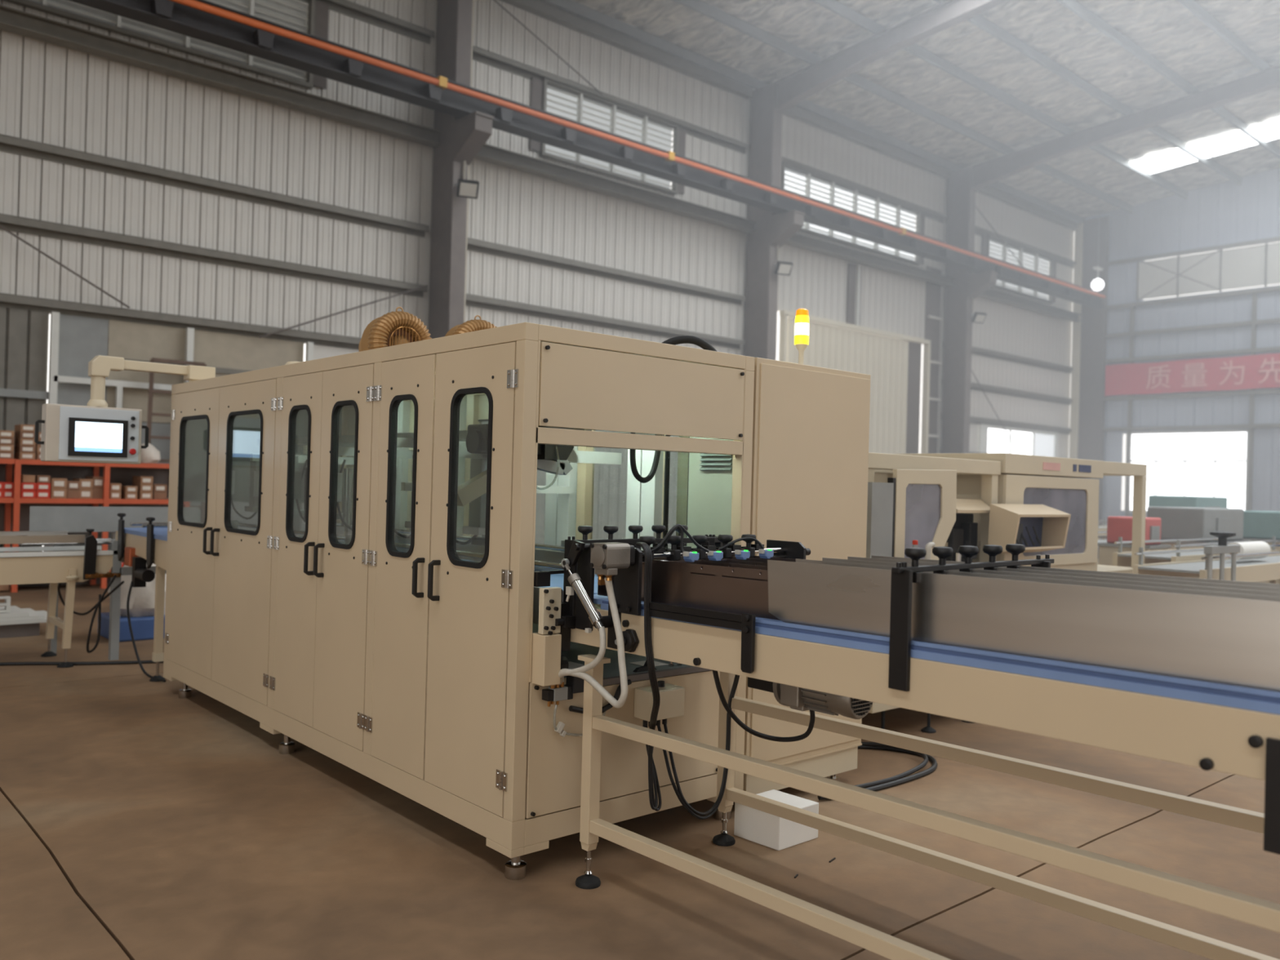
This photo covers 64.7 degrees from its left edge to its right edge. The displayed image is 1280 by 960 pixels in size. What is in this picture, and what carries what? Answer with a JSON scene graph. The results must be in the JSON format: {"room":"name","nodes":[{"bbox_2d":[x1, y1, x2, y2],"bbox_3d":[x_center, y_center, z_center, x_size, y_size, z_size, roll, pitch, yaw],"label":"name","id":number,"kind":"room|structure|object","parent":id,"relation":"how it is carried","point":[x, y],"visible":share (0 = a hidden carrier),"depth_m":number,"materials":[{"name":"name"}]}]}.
{"room":"workspace","nodes":[
{"label":"workspace","id":0,"kind":"room"},
{"bbox_2d":[0,0,1078,548],"bbox_3d":[-1.729,-3.712,18.853,42.200,10.500,0.255,2,0,-41],"label":"wall","id":1,"kind":"structure","parent":0,"point":[198,206],"depth_m":17.10,"materials":[{"name":"metal"}]},
{"bbox_2d":[0,225,129,308],"bbox_3d":[-8.037,-3.134,13.056,2.712,1.471,0.028,2,0,-41],"label":"rod","id":2,"kind":"object","parent":1,"relation":"attached to","point":[1,226],"visible":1,"depth_m":13.40,"materials":[{"name":"metal"}]},
{"bbox_2d":[0,0,328,89],"bbox_3d":[-6.887,-6.904,14.319,5.120,1.440,0.180,2,0,-41],"label":"window","id":3,"kind":"structure","parent":1,"relation":"in","point":[292,14],"depth_m":15.06,"materials":[{"name":"metal"}]},
{"bbox_2d":[0,306,359,555],"bbox_3d":[-6.649,-0.404,14.561,7.700,3.580,0.200,2,0,-41],"label":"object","id":4,"kind":"structure","parent":1,"relation":"in","point":[74,340],"depth_m":13.99,"materials":[{"name":"white paint"}]},
{"bbox_2d":[258,284,427,337],"bbox_3d":[-4.638,-2.703,16.067,2.811,1.226,0.024,2,0,-41],"label":"rod","id":5,"kind":"object","parent":1,"relation":"attached to","point":[425,286],"visible":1,"depth_m":15.98,"materials":[{"name":"metal"}]},
{"bbox_2d":[493,0,603,95],"bbox_3d":[-1.753,-8.016,18.578,2.810,1.126,0.024,2,0,-41],"label":"rod","id":6,"kind":"object","parent":1,"relation":"attached to","point":[496,2],"visible":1,"depth_m":18.63,"materials":[{"name":"metal"}]},
{"bbox_2d":[529,76,685,195],"bbox_3d":[-0.553,-6.707,19.917,3.930,1.440,0.180,2,0,-41],"label":"window","id":7,"kind":"structure","parent":1,"relation":"in","point":[546,98],"depth_m":19.82,"materials":[{"name":"glass"}]},
{"bbox_2d":[780,161,924,265],"bbox_3d":[5.316,-6.524,25.104,6.100,1.440,0.180,2,0,-41],"label":"window","id":8,"kind":"structure","parent":1,"relation":"in","point":[808,186],"depth_m":25.05,"materials":[{"name":"glass"}]},
{"bbox_2d":[778,262,942,473],"bbox_3d":[5.683,-2.031,25.436,6.700,7.600,0.260,2,0,-41],"label":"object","id":9,"kind":"structure","parent":1,"relation":"in","point":[893,365],"depth_m":25.94,"materials":[{"name":"metal"}]},
{"bbox_2d":[971,369,1018,453],"bbox_3d":[10.304,-1.988,29.344,4.215,3.419,0.028,2,0,-41],"label":"rod","id":10,"kind":"object","parent":1,"relation":"attached to","point":[971,370],"visible":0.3,"depth_m":29.33,"materials":[{"name":"metal"}]},
{"bbox_2d":[977,423,1058,457],"bbox_3d":[11.528,-0.608,30.705,4.700,1.920,0.100,2,0,-41],"label":"window","id":11,"kind":"structure","parent":1,"relation":"in","point":[991,438],"depth_m":30.58,"materials":[{"name":"white glass"}]},
{"bbox_2d":[981,234,1056,303],"bbox_3d":[11.477,-6.332,30.549,4.450,1.440,0.180,2,0,-41],"label":"window","id":12,"kind":"structure","parent":1,"relation":"in","point":[991,248],"depth_m":30.52,"materials":[{"name":"glass"}]},
{"bbox_2d":[0,583,1279,959],"bbox_3d":[7.557,1.809,9.511,44.007,0.120,28.209,2,0,-41],"label":"floor","id":13,"kind":"structure","parent":0,"point":[140,820],"depth_m":4.02,"materials":[{"name":"concrete"}]},
{"bbox_2d":[0,595,59,638],"bbox_3d":[-6.114,1.200,8.801,1.750,0.350,0.650,2,0,-41],"label":"stack","id":14,"kind":"object","parent":13,"relation":"on","point":[15,621],"visible":0.96,"depth_m":8.98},
{"bbox_2d":[0,595,10,613],"bbox_3d":[-5.747,1.103,8.903,0.330,0.135,0.080,2,0,-41],"label":"box","id":15,"kind":"object","parent":14,"relation":"attached to","point":[7,598],"depth_m":8.97,"materials":[{"name":"cardboard"}]},
{"bbox_2d":[0,528,124,667],"bbox_3d":[-5.618,0.857,6.900,3.960,1.045,0.715,2,0,-41],"label":"conveyor","id":16,"kind":"object","parent":13,"relation":"on","point":[41,565],"visible":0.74,"depth_m":7.70,"materials":[{"name":"beige metal"}]},
{"bbox_2d":[57,574,124,615],"bbox_3d":[-4.242,0.884,7.705,0.663,0.340,0.204,1,0,27],"label":"hanging cable","id":17,"kind":"object","parent":16,"relation":"hanging from","point":[122,581],"visible":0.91,"depth_m":7.74,"materials":[{"name":"rubber"}]},
{"bbox_2d":[0,659,164,666],"bbox_3d":[-4.862,1.391,7.455,3.867,0.026,0.338,2,0,-30],"label":"hose","id":18,"kind":"object","parent":13,"relation":"on","point":[131,662],"visible":0.53,"depth_m":7.74,"materials":[{"name":"rubber"}]},
{"bbox_2d":[0,458,189,592],"bbox_3d":[-7.342,0.654,12.702,3.050,1.800,0.600,2,0,-41],"label":"storage rack","id":19,"kind":"object","parent":13,"relation":"on","point":[15,511],"visible":0.41,"depth_m":12.81,"materials":[{"name":"metal"}]},
{"bbox_2d":[0,451,13,458],"bbox_3d":[-7.743,-0.300,12.275,0.165,0.083,0.382,2,0,-41],"label":"carton","id":20,"kind":"object","parent":19,"relation":"on","point":[3,455],"visible":0.9,"depth_m":12.14,"materials":[{"name":"cardboard"}]},
{"bbox_2d":[0,444,13,452],"bbox_3d":[-7.740,-0.385,12.276,0.165,0.083,0.382,2,0,-41],"label":"carton","id":21,"kind":"object","parent":20,"relation":"on","point":[9,448],"visible":0.99,"depth_m":12.14,"materials":[{"name":"cardboard"}]},
{"bbox_2d":[0,437,13,444],"bbox_3d":[-7.738,-0.470,12.276,0.165,0.083,0.382,2,0,-41],"label":"carton","id":22,"kind":"object","parent":21,"relation":"on","point":[3,441],"visible":0.87,"depth_m":12.14,"materials":[{"name":"cardboard"}]},
{"bbox_2d":[0,430,14,437],"bbox_3d":[-7.736,-0.555,12.277,0.165,0.083,0.382,2,0,-41],"label":"carton","id":23,"kind":"object","parent":22,"relation":"on","point":[3,433],"visible":0.8,"depth_m":12.14,"materials":[{"name":"cardboard"}]},
{"bbox_2d":[13,452,35,459],"bbox_3d":[-7.571,-0.295,12.428,0.165,0.083,0.382,2,0,-41],"label":"carton","id":24,"kind":"object","parent":19,"relation":"on","point":[17,455],"visible":0.88,"depth_m":12.30,"materials":[{"name":"cardboard"}]},
{"bbox_2d":[13,444,35,453],"bbox_3d":[-7.568,-0.380,12.428,0.165,0.083,0.382,2,0,-41],"label":"carton","id":25,"kind":"object","parent":24,"relation":"on","point":[32,449],"visible":0.9,"depth_m":12.30,"materials":[{"name":"cardboard"}]},
{"bbox_2d":[13,438,35,445],"bbox_3d":[-7.566,-0.465,12.428,0.165,0.083,0.382,2,0,-41],"label":"carton","id":26,"kind":"object","parent":25,"relation":"on","point":[17,442],"visible":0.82,"depth_m":12.30,"materials":[{"name":"cardboard"}]},
{"bbox_2d":[14,431,34,439],"bbox_3d":[-7.564,-0.550,12.429,0.165,0.083,0.382,2,0,-41],"label":"carton","id":27,"kind":"object","parent":26,"relation":"on","point":[21,434],"visible":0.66,"depth_m":12.29,"materials":[{"name":"cardboard"}]},
{"bbox_2d":[14,424,35,431],"bbox_3d":[-7.561,-0.635,12.429,0.165,0.083,0.382,2,0,-41],"label":"carton","id":28,"kind":"object","parent":27,"relation":"on","point":[26,428],"visible":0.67,"depth_m":12.30,"materials":[{"name":"cardboard"}]},
{"bbox_2d":[20,489,35,497],"bbox_3d":[-7.568,0.171,12.439,0.160,0.092,0.382,2,0,-41],"label":"carton","id":29,"kind":"object","parent":19,"relation":"on","point":[24,493],"visible":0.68,"depth_m":12.30,"materials":[{"name":"cardboard"}]},
{"bbox_2d":[20,482,35,490],"bbox_3d":[-7.566,0.076,12.439,0.160,0.092,0.382,2,0,-41],"label":"carton","id":30,"kind":"object","parent":29,"relation":"on","point":[24,486],"visible":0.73,"depth_m":12.30,"materials":[{"name":"cardboard"}]},
{"bbox_2d":[20,474,35,482],"bbox_3d":[-7.564,-0.018,12.440,0.130,0.090,0.380,2,0,-41],"label":"carton","id":31,"kind":"object","parent":30,"relation":"on","point":[24,478],"visible":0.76,"depth_m":12.30,"materials":[{"name":"cardboard"}]},
{"bbox_2d":[35,490,50,497],"bbox_3d":[-7.448,0.175,12.545,0.150,0.092,0.382,2,0,-41],"label":"carton","id":32,"kind":"object","parent":19,"relation":"on","point":[39,494],"visible":0.67,"depth_m":12.40,"materials":[{"name":"cardboard"}]},
{"bbox_2d":[35,482,50,490],"bbox_3d":[-7.446,0.080,12.545,0.150,0.092,0.382,2,0,-41],"label":"carton","id":33,"kind":"object","parent":32,"relation":"on","point":[39,486],"visible":0.78,"depth_m":12.40,"materials":[{"name":"paper"}]},
{"bbox_2d":[35,475,50,482],"bbox_3d":[-7.443,-0.014,12.546,0.140,0.090,0.382,2,0,-41],"label":"carton","id":34,"kind":"object","parent":33,"relation":"on","point":[38,478],"visible":0.82,"depth_m":12.40,"materials":[{"name":"cardboard"}]},
{"bbox_2d":[50,488,66,498],"bbox_3d":[-7.321,0.164,12.657,0.170,0.122,0.382,2,0,-41],"label":"carton","id":35,"kind":"object","parent":19,"relation":"on","point":[55,492],"visible":0.73,"depth_m":12.51,"materials":[{"name":"cardboard"}]},
{"bbox_2d":[47,478,66,488],"bbox_3d":[-7.317,0.039,12.658,0.170,0.122,0.382,2,0,-41],"label":"carton","id":36,"kind":"object","parent":35,"relation":"on","point":[55,482],"visible":0.79,"depth_m":12.51,"materials":[{"name":"cardboard"}]},
{"bbox_2d":[66,489,79,498],"bbox_3d":[-7.202,0.175,12.764,0.140,0.107,0.380,2,0,-41],"label":"carton","id":37,"kind":"object","parent":19,"relation":"on","point":[71,494],"visible":0.6,"depth_m":12.62,"materials":[{"name":"cardboard"}]},
{"bbox_2d":[66,480,79,489],"bbox_3d":[-7.198,0.065,12.764,0.140,0.107,0.382,2,0,-41],"label":"carton","id":38,"kind":"object","parent":37,"relation":"on","point":[71,485],"visible":0.75,"depth_m":12.62,"materials":[{"name":"cardboard"}]},
{"bbox_2d":[79,488,93,498],"bbox_3d":[-7.096,0.171,12.856,0.150,0.122,0.382,2,0,-41],"label":"carton","id":39,"kind":"object","parent":19,"relation":"on","point":[84,493],"visible":0.64,"depth_m":12.71,"materials":[{"name":"cardboard"}]},
{"bbox_2d":[72,478,93,488],"bbox_3d":[-7.092,0.046,12.857,0.150,0.122,0.382,2,0,-41],"label":"carton","id":40,"kind":"object","parent":39,"relation":"on","point":[85,483],"visible":0.86,"depth_m":12.72,"materials":[{"name":"cardboard"}]},
{"bbox_2d":[92,487,102,498],"bbox_3d":[-6.991,0.166,12.949,0.130,0.137,0.380,2,0,-41],"label":"carton","id":41,"kind":"object","parent":19,"relation":"on","point":[97,493],"visible":0.71,"depth_m":12.81,"materials":[{"name":"cardboard"}]},
{"bbox_2d":[85,476,103,488],"bbox_3d":[-6.987,0.026,12.949,0.130,0.137,0.382,2,0,-41],"label":"carton","id":42,"kind":"object","parent":41,"relation":"on","point":[98,482],"visible":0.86,"depth_m":12.81,"materials":[{"name":"cardboard"}]},
{"bbox_2d":[109,490,120,498],"bbox_3d":[-6.841,0.191,13.081,0.130,0.097,0.382,2,0,-41],"label":"carton","id":43,"kind":"object","parent":19,"relation":"on","point":[113,495],"visible":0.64,"depth_m":12.94,"materials":[{"name":"cardboard"}]},
{"bbox_2d":[109,483,121,491],"bbox_3d":[-6.839,0.091,13.081,0.130,0.097,0.382,2,0,-41],"label":"carton","id":44,"kind":"object","parent":43,"relation":"on","point":[113,486],"visible":0.74,"depth_m":12.94,"materials":[{"name":"cardboard"}]},
{"bbox_2d":[120,492,137,498],"bbox_3d":[-6.699,0.203,13.207,0.140,0.082,0.382,2,0,-41],"label":"carton","id":45,"kind":"object","parent":19,"relation":"on","point":[123,495],"visible":0.77,"depth_m":13.07,"materials":[{"name":"cardboard"}]},
{"bbox_2d":[120,485,137,492],"bbox_3d":[-6.697,0.118,13.207,0.140,0.082,0.382,2,0,-41],"label":"carton","id":46,"kind":"object","parent":45,"relation":"on","point":[124,488],"visible":0.82,"depth_m":13.07,"materials":[{"name":"cardboard"}]},
{"bbox_2d":[135,491,152,499],"bbox_3d":[-6.564,0.200,13.326,0.150,0.097,0.382,2,0,-41],"label":"carton","id":47,"kind":"object","parent":19,"relation":"on","point":[140,495],"visible":0.71,"depth_m":13.19,"materials":[{"name":"cardboard"}]},
{"bbox_2d":[132,483,152,491],"bbox_3d":[-6.561,0.100,13.326,0.150,0.097,0.382,2,0,-41],"label":"carton","id":48,"kind":"object","parent":47,"relation":"on","point":[141,487],"visible":0.78,"depth_m":13.19,"materials":[{"name":"cardboard"}]},
{"bbox_2d":[132,475,153,484],"bbox_3d":[-6.559,0.000,13.327,0.150,0.097,0.382,2,0,-41],"label":"carton","id":49,"kind":"object","parent":48,"relation":"on","point":[135,479],"visible":1,"depth_m":13.20,"materials":[{"name":"cardboard"}]},
{"bbox_2d":[140,443,160,463],"bbox_3d":[-6.498,-0.355,13.335,0.302,0.270,0.280,2,0,-41],"label":"plastic bag","id":50,"kind":"object","parent":19,"relation":"on","point":[151,455],"visible":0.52,"depth_m":13.25,"materials":[{"name":"plastic"}]},
{"bbox_2d":[151,491,166,499],"bbox_3d":[-6.438,0.203,13.439,0.160,0.097,0.380,2,0,-41],"label":"carton","id":51,"kind":"object","parent":19,"relation":"on","point":[156,495],"visible":0.71,"depth_m":13.29,"materials":[{"name":"cardboard"}]},
{"bbox_2d":[152,484,167,492],"bbox_3d":[-6.434,0.104,13.439,0.160,0.097,0.382,2,0,-41],"label":"carton","id":52,"kind":"object","parent":51,"relation":"on","point":[156,487],"visible":0.74,"depth_m":13.29,"materials":[{"name":"cardboard"}]},
{"bbox_2d":[29,506,199,653],"bbox_3d":[-4.420,0.822,8.521,1.300,1.195,0.040,2,0,-41],"label":"backboard","id":53,"kind":"object","parent":13,"relation":"on","point":[42,518],"visible":0.52,"depth_m":8.35,"materials":[{"name":"grey paint"}]},
{"bbox_2d":[97,612,164,641],"bbox_3d":[-4.552,1.319,9.182,0.560,0.200,0.550,2,0,-41],"label":"crate","id":54,"kind":"object","parent":13,"relation":"on","point":[143,627],"visible":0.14,"depth_m":8.95,"materials":[{"name":"blue plastic"}]},
{"bbox_2d":[107,563,166,617],"bbox_3d":[-4.523,0.980,9.206,0.531,0.480,0.568,2,0,-14],"label":"plastic sack","id":55,"kind":"object","parent":54,"relation":"on","point":[142,599],"visible":0.27,"depth_m":8.97,"materials":[{"name":"white plastic"}]},
{"bbox_2d":[115,513,203,681],"bbox_3d":[-3.453,0.856,7.574,0.604,1.170,1.600,2,0,-41],"label":"conveyor","id":56,"kind":"object","parent":13,"relation":"on","point":[144,546],"visible":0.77,"depth_m":7.33,"materials":[{"name":"beige metal"}]},
{"bbox_2d":[86,574,116,653],"bbox_3d":[-4.115,1.026,7.729,0.247,0.614,0.078,2,0,6],"label":"cable","id":57,"kind":"object","parent":56,"relation":"hanging from","point":[100,597],"visible":1,"depth_m":7.71,"materials":[{"name":"rubber"}]},
{"bbox_2d":[126,581,165,682],"bbox_3d":[-3.591,1.093,7.322,0.520,0.679,0.070,1,0,37],"label":"cable","id":58,"kind":"object","parent":56,"relation":"hanging from","point":[144,672],"visible":1,"depth_m":7.37,"materials":[{"name":"rubber"}]},
{"bbox_2d":[146,357,206,522],"bbox_3d":[-6.534,-0.153,14.161,0.903,3.088,0.395,2,0,-41],"label":"ladder","id":59,"kind":"object","parent":13,"relation":"on","point":[151,390],"visible":0.22,"depth_m":14.09,"materials":[{"name":"grey metal"}]},
{"bbox_2d":[163,322,755,879],"bbox_3d":[-1.344,0.402,5.681,1.313,2.170,4.296,2,0,-41],"label":"machine","id":60,"kind":"object","parent":13,"relation":"on","point":[423,655],"depth_m":4.45,"materials":[{"name":"beige paint"}]},
{"bbox_2d":[34,355,215,464],"bbox_3d":[-3.353,-0.451,6.619,1.060,0.690,0.166,2,0,-41],"label":"panel","id":61,"kind":"object","parent":60,"relation":"attached to","point":[95,432],"visible":0.94,"depth_m":6.47,"materials":[{"name":"beige metal"}]},
{"bbox_2d":[358,306,431,351],"bbox_3d":[-1.327,-0.717,5.370,0.356,0.378,0.354,2,0,-41],"label":"blower","id":62,"kind":"object","parent":60,"relation":"on","point":[397,327],"visible":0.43,"depth_m":5.24,"materials":[{"name":"brown metal"}]},
{"bbox_2d":[389,326,421,346],"bbox_3d":[-1.216,-0.704,5.244,0.184,0.184,0.005,2,0,-41],"label":"grille","id":63,"kind":"object","parent":62,"relation":"attached to","point":[417,330],"depth_m":5.26,"materials":[{"name":"gold metal"}]},
{"bbox_2d":[444,315,497,336],"bbox_3d":[-0.950,-0.706,5.570,0.356,0.378,0.354,2,0,-41],"label":"blower","id":64,"kind":"object","parent":60,"relation":"on","point":[474,325],"visible":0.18,"depth_m":5.42,"materials":[{"name":"brown metal"}]},
{"bbox_2d":[662,335,717,351],"bbox_3d":[0.226,-0.630,5.031,0.384,0.178,0.064,2,0,-2],"label":"hose","id":65,"kind":"object","parent":60,"relation":"on","point":[695,340],"visible":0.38,"depth_m":5.01,"materials":[{"name":"rubber"}]},
{"bbox_2d":[428,0,493,338],"bbox_3d":[-3.010,-3.656,16.766,0.340,10.300,1.380,2,0,-41],"label":"steel column","id":66,"kind":"structure","parent":13,"relation":"on","point":[462,139],"depth_m":16.81,"materials":[{"name":"grey metal"}]},
{"bbox_2d":[453,160,479,199],"bbox_3d":[-2.865,-5.012,16.629,0.389,0.753,0.371,2,0,-19],"label":"floodlight","id":67,"kind":"object","parent":66,"relation":"attached to","point":[468,188],"visible":1,"depth_m":16.52,"materials":[{"name":"grey metal"}]},
{"bbox_2d":[675,357,871,794],"bbox_3d":[0.667,0.493,5.084,0.870,2.096,0.516,2,0,-41],"label":"tall cabinet","id":68,"kind":"object","parent":13,"relation":"on","point":[811,424],"visible":0.48,"depth_m":4.87,"materials":[{"name":"beige metal"}]},
{"bbox_2d":[794,308,808,364],"bbox_3d":[0.818,-0.709,5.112,0.074,0.316,0.074,2,0,-41],"label":"beacon light","id":69,"kind":"object","parent":68,"relation":"on","point":[802,318],"visible":0.82,"depth_m":5.09,"materials":[{"name":"plastic"}]},
{"bbox_2d":[744,82,805,359],"bbox_3d":[2.893,-3.473,21.983,0.340,10.300,1.380,2,0,-41],"label":"steel column","id":70,"kind":"structure","parent":13,"relation":"on","point":[774,229],"depth_m":22.05,"materials":[{"name":"grey metal"}]},
{"bbox_2d":[67,0,1106,309],"bbox_3d":[0.342,-6.041,19.159,37.600,0.470,0.340,2,0,-41],"label":"beam","id":71,"kind":"structure","parent":70,"relation":"on","point":[185,20],"depth_m":16.87,"materials":[{"name":"metal"}]},
{"bbox_2d":[151,0,1105,302],"bbox_3d":[0.341,-6.007,18.933,37.300,0.360,0.220,2,0,-41],"label":"bar","id":72,"kind":"object","parent":71,"relation":"attached to","point":[164,8],"visible":0.99,"depth_m":17.47,"materials":[{"name":"paint"}]},
{"bbox_2d":[773,244,792,275],"bbox_3d":[3.060,-4.808,21.866,0.389,0.753,0.371,2,0,-19],"label":"floodlight","id":73,"kind":"object","parent":70,"relation":"attached to","point":[783,268],"visible":1,"depth_m":21.76,"materials":[{"name":"grey metal"}]},
{"bbox_2d":[733,789,818,850],"bbox_3d":[0.587,1.460,4.355,0.270,0.152,0.248,2,0,-41],"label":"foam block","id":74,"kind":"object","parent":13,"relation":"on","point":[753,824],"visible":0.71,"depth_m":4.28,"materials":[{"name":"white plastic"}]},
{"bbox_2d":[817,745,937,799],"bbox_3d":[1.117,1.540,5.433,1.148,0.037,0.688,2,0,-41],"label":"cable","id":75,"kind":"object","parent":13,"relation":"on","point":[933,767],"visible":0.45,"depth_m":5.33,"materials":[{"name":"black rubber"}]},
{"bbox_2d":[853,742,928,788],"bbox_3d":[1.168,1.532,5.530,0.846,0.053,0.666,2,0,-41],"label":"cable","id":76,"kind":"object","parent":13,"relation":"on","point":[924,756],"visible":0.47,"depth_m":5.33,"materials":[{"name":"rubber"}]},
{"bbox_2d":[558,524,1279,959],"bbox_3d":[1.552,0.873,2.392,1.137,1.361,4.706,2,0,-41],"label":"conveyor","id":77,"kind":"object","parent":13,"relation":"on","point":[1182,670],"visible":1,"depth_m":2.85,"materials":[{"name":"beige metal"}]},
{"bbox_2d":[851,698,872,715],"bbox_3d":[0.727,0.713,3.306,0.108,0.114,0.004,2,0,-41],"label":"fan grille","id":78,"kind":"object","parent":77,"relation":"attached to","point":[859,707],"depth_m":3.30,"materials":[{"name":"metal"}]},
{"bbox_2d":[866,452,1000,733],"bbox_3d":[1.628,0.710,6.735,1.750,1.730,1.320,2,0,-41],"label":"machine","id":79,"kind":"object","parent":13,"relation":"on","point":[886,505],"visible":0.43,"depth_m":6.30,"materials":[{"name":"beige paint"}]},
{"bbox_2d":[941,167,998,453],"bbox_3d":[8.886,-3.286,27.279,0.340,10.300,1.380,2,0,-41],"label":"steel column","id":80,"kind":"structure","parent":13,"relation":"on","point":[957,341],"depth_m":27.37,"materials":[{"name":"grey metal"}]},
{"bbox_2d":[969,297,986,323],"bbox_3d":[9.052,-4.591,27.162,0.389,0.753,0.371,2,0,-19],"label":"floodlight","id":81,"kind":"object","parent":80,"relation":"attached to","point":[978,317],"visible":1,"depth_m":27.05,"materials":[{"name":"grey metal"}]},
{"bbox_2d":[874,453,1146,573],"bbox_3d":[3.027,0.724,8.131,2.665,1.790,1.440,2,0,-41],"label":"machine","id":82,"kind":"object","parent":13,"relation":"on","point":[1039,507],"visible":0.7,"depth_m":7.59,"materials":[{"name":"beige paint"}]},
{"bbox_2d":[1069,216,1109,539],"bbox_3d":[14.357,-3.165,32.367,0.260,10.400,1.000,2,0,-41],"label":"steel column","id":83,"kind":"structure","parent":13,"relation":"on","point":[1089,341],"depth_m":32.30,"materials":[{"name":"grey metal"}]},
{"bbox_2d":[0,4,1082,322],"bbox_3d":[2.563,-5.561,22.331,31.450,0.220,0.240,2,0,-41],"label":"beam","id":84,"kind":"structure","parent":83,"relation":"attached to","point":[11,20],"depth_m":16.38,"materials":[{"name":"metal"}]},
{"bbox_2d":[1097,531,1106,558],"bbox_3d":[7.769,1.214,13.824,10.000,1.120,0.650,2,0,-41],"label":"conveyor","id":85,"kind":"object","parent":13,"relation":"on","point":[1099,536],"visible":0.02,"depth_m":11.02,"materials":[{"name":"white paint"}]},
{"bbox_2d":[1097,517,1107,564],"bbox_3d":[9.552,1.274,18.602,13.000,1.140,0.650,2,0,-41],"label":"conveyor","id":86,"kind":"object","parent":13,"relation":"on","point":[1100,528],"visible":0.08,"depth_m":16.37,"materials":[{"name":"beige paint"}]},
{"bbox_2d":[1097,516,1171,565],"bbox_3d":[5.163,1.038,10.585,0.540,1.300,0.540,2,0,-41],"label":"machine","id":87,"kind":"object","parent":13,"relation":"on","point":[1117,526],"visible":0.18,"depth_m":10.48,"materials":[{"name":"red paint"}]},
{"bbox_2d":[1148,495,1227,508],"bbox_3d":[8.611,1.031,15.898,1.440,1.550,0.840,2,0,-41],"label":"crate","id":88,"kind":"object","parent":13,"relation":"on","point":[1153,500],"visible":0.09,"depth_m":15.51,"materials":[{"name":"green"}]},
{"bbox_2d":[1112,536,1279,583],"bbox_3d":[5.470,1.123,9.857,2.700,1.140,0.550,2,0,-41],"label":"table","id":89,"kind":"object","parent":13,"relation":"on","point":[1121,558],"visible":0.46,"depth_m":9.25,"materials":[{"name":"beige paint"}]},
{"bbox_2d":[1146,506,1252,577],"bbox_3d":[6.280,1.018,11.437,1.340,1.410,0.740,2,0,-41],"label":"machine","id":90,"kind":"object","parent":13,"relation":"on","point":[1177,522],"visible":0.2,"depth_m":11.04,"materials":[{"name":"grey paint"}]},
{"bbox_2d":[1133,544,1279,583],"bbox_3d":[6.246,1.164,9.809,5.600,1.100,0.550,2,0,-41],"label":"conveyor","id":91,"kind":"object","parent":13,"relation":"on","point":[1268,568],"visible":0.41,"depth_m":8.46,"materials":[{"name":"beige metal"}]},
{"bbox_2d":[1225,541,1271,559],"bbox_3d":[5.535,0.642,9.197,0.780,0.160,0.158,2,0,-41],"label":"roll","id":92,"kind":"object","parent":91,"relation":"on","point":[1252,547],"visible":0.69,"depth_m":9.10,"materials":[{"name":"paper"}]},
{"bbox_2d":[1204,531,1239,581],"bbox_3d":[4.512,1.028,7.848,0.600,1.260,0.180,2,0,-41],"label":"stand","id":93,"kind":"object","parent":13,"relation":"on","point":[1222,548],"visible":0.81,"depth_m":7.83,"materials":[{"name":"grey paint"}]},
{"bbox_2d":[1242,510,1279,583],"bbox_3d":[7.985,1.085,12.678,1.140,1.380,0.740,2,0,-41],"label":"machine","id":94,"kind":"object","parent":13,"relation":"on","point":[1258,526],"visible":0.11,"depth_m":12.36,"materials":[{"name":"green paint"}]},
{"bbox_2d":[541,0,1279,223],"bbox_3d":[7.895,-9.184,9.063,41.400,1.388,27.400,2,0,-41],"label":"ceiling","id":95,"kind":"structure","parent":0,"point":[1012,76],"depth_m":22.08,"materials":[{"name":"metal"}]},
{"bbox_2d":[770,0,1009,112],"bbox_3d":[11.613,-8.621,12.291,0.260,1.684,27.301,2,0,-41],"label":"rafter","id":96,"kind":"object","parent":95,"relation":"attached to","point":[796,87],"visible":0.9,"depth_m":20.12,"materials":[{"name":"grey metal"}]},
{"bbox_2d":[1090,208,1104,291],"bbox_3d":[14.115,-7.091,31.103,0.400,2.544,0.380,2,0,-41],"label":"lamp","id":97,"kind":"object","parent":95,"relation":"hanging from","point":[1097,284],"visible":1,"depth_m":31.02,"materials":[{"name":"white glass"}]},
{"bbox_2d":[965,65,1279,190],"bbox_3d":[17.605,-8.434,17.587,0.260,1.684,27.301,2,0,-41],"label":"rafter","id":98,"kind":"object","parent":95,"relation":"attached to","point":[988,172],"visible":0.91,"depth_m":24.28,"materials":[{"name":"grey metal"}]},
{"bbox_2d":[1084,167,1279,539],"bbox_3d":[23.233,-3.369,22.483,0.180,11.200,27.560,2,0,-41],"label":"wall","id":99,"kind":"structure","parent":0,"point":[1227,215],"depth_m":30.10,"materials":[{"name":"metal"}]},
{"bbox_2d":[1124,429,1248,512],"bbox_3d":[16.316,-0.220,30.251,0.090,2.500,3.450,2,0,-41],"label":"doorway","id":100,"kind":"structure","parent":99,"relation":"in","point":[1198,463],"depth_m":30.05,"materials":[{"name":"white paint"}]},
{"bbox_2d":[1104,353,1279,395],"bbox_3d":[17.583,-3.074,28.640,0.061,0.978,8.740,2,0,-41],"label":"banner","id":101,"kind":"object","parent":99,"relation":"attached to","point":[1259,371],"visible":1,"depth_m":29.92,"materials":[{"name":"red fabric"}]},
{"bbox_2d":[1136,242,1279,301],"bbox_3d":[18.978,-6.103,27.439,0.080,1.240,10.620,2,0,-41],"label":"window","id":102,"kind":"structure","parent":99,"relation":"in","point":[1255,265],"depth_m":29.81,"materials":[{"name":"glass"}]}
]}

